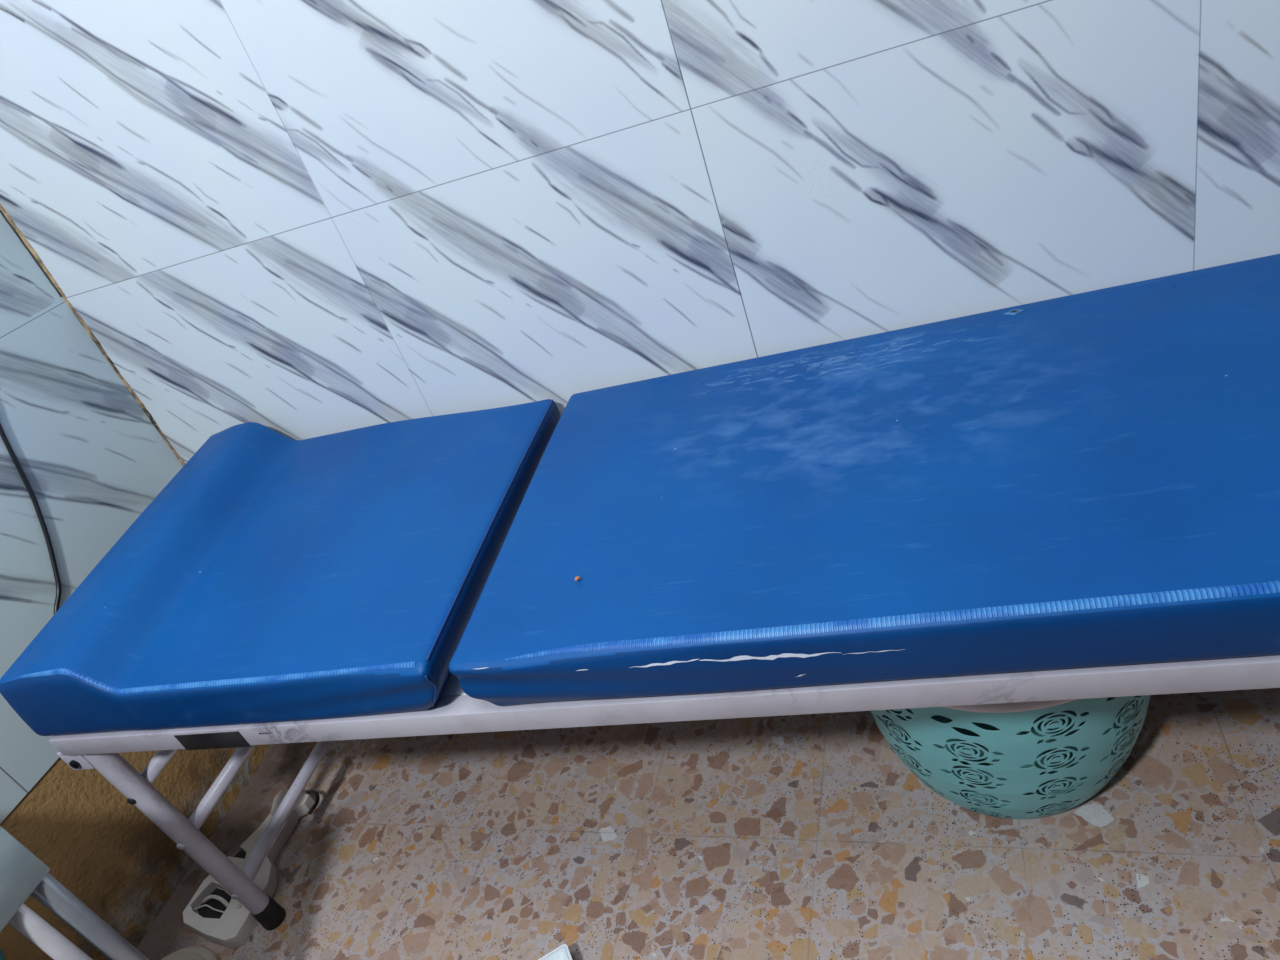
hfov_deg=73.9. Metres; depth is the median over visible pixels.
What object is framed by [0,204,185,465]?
trim
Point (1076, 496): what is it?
examination table
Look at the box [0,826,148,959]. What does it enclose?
chair
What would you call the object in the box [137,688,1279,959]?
floor
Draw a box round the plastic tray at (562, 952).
[538,944,572,959]
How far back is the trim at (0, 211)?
1.51 m
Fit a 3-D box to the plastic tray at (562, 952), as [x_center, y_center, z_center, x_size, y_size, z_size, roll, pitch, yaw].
[-0.151,0.765,1.145,0.194,0.030,0.194,-27,31,-10]
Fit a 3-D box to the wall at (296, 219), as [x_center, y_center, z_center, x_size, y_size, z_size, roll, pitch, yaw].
[-0.157,-0.488,1.206,1.946,0.875,0.001,-8,33,20]
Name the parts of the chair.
panel, leg, leg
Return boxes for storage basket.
[870,695,1150,818]
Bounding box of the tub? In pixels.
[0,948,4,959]
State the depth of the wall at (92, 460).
1.49 m
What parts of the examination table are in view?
mounting plate, leg, board, rail, mattress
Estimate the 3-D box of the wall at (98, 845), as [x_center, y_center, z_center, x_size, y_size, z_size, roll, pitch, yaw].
[-1.135,1.062,0.948,0.112,0.362,2.612,-8,33,20]
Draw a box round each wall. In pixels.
[0,0,1279,462]
[0,210,182,822]
[0,744,271,959]
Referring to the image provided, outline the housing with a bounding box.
[183,790,319,948]
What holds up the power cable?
attached to the wall
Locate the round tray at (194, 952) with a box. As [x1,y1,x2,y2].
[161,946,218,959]
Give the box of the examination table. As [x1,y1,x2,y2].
[0,254,1279,929]
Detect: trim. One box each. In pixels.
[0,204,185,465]
[0,211,61,296]
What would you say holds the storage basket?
on the floor
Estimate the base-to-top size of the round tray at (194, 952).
0.028 m
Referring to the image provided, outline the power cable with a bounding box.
[0,423,61,613]

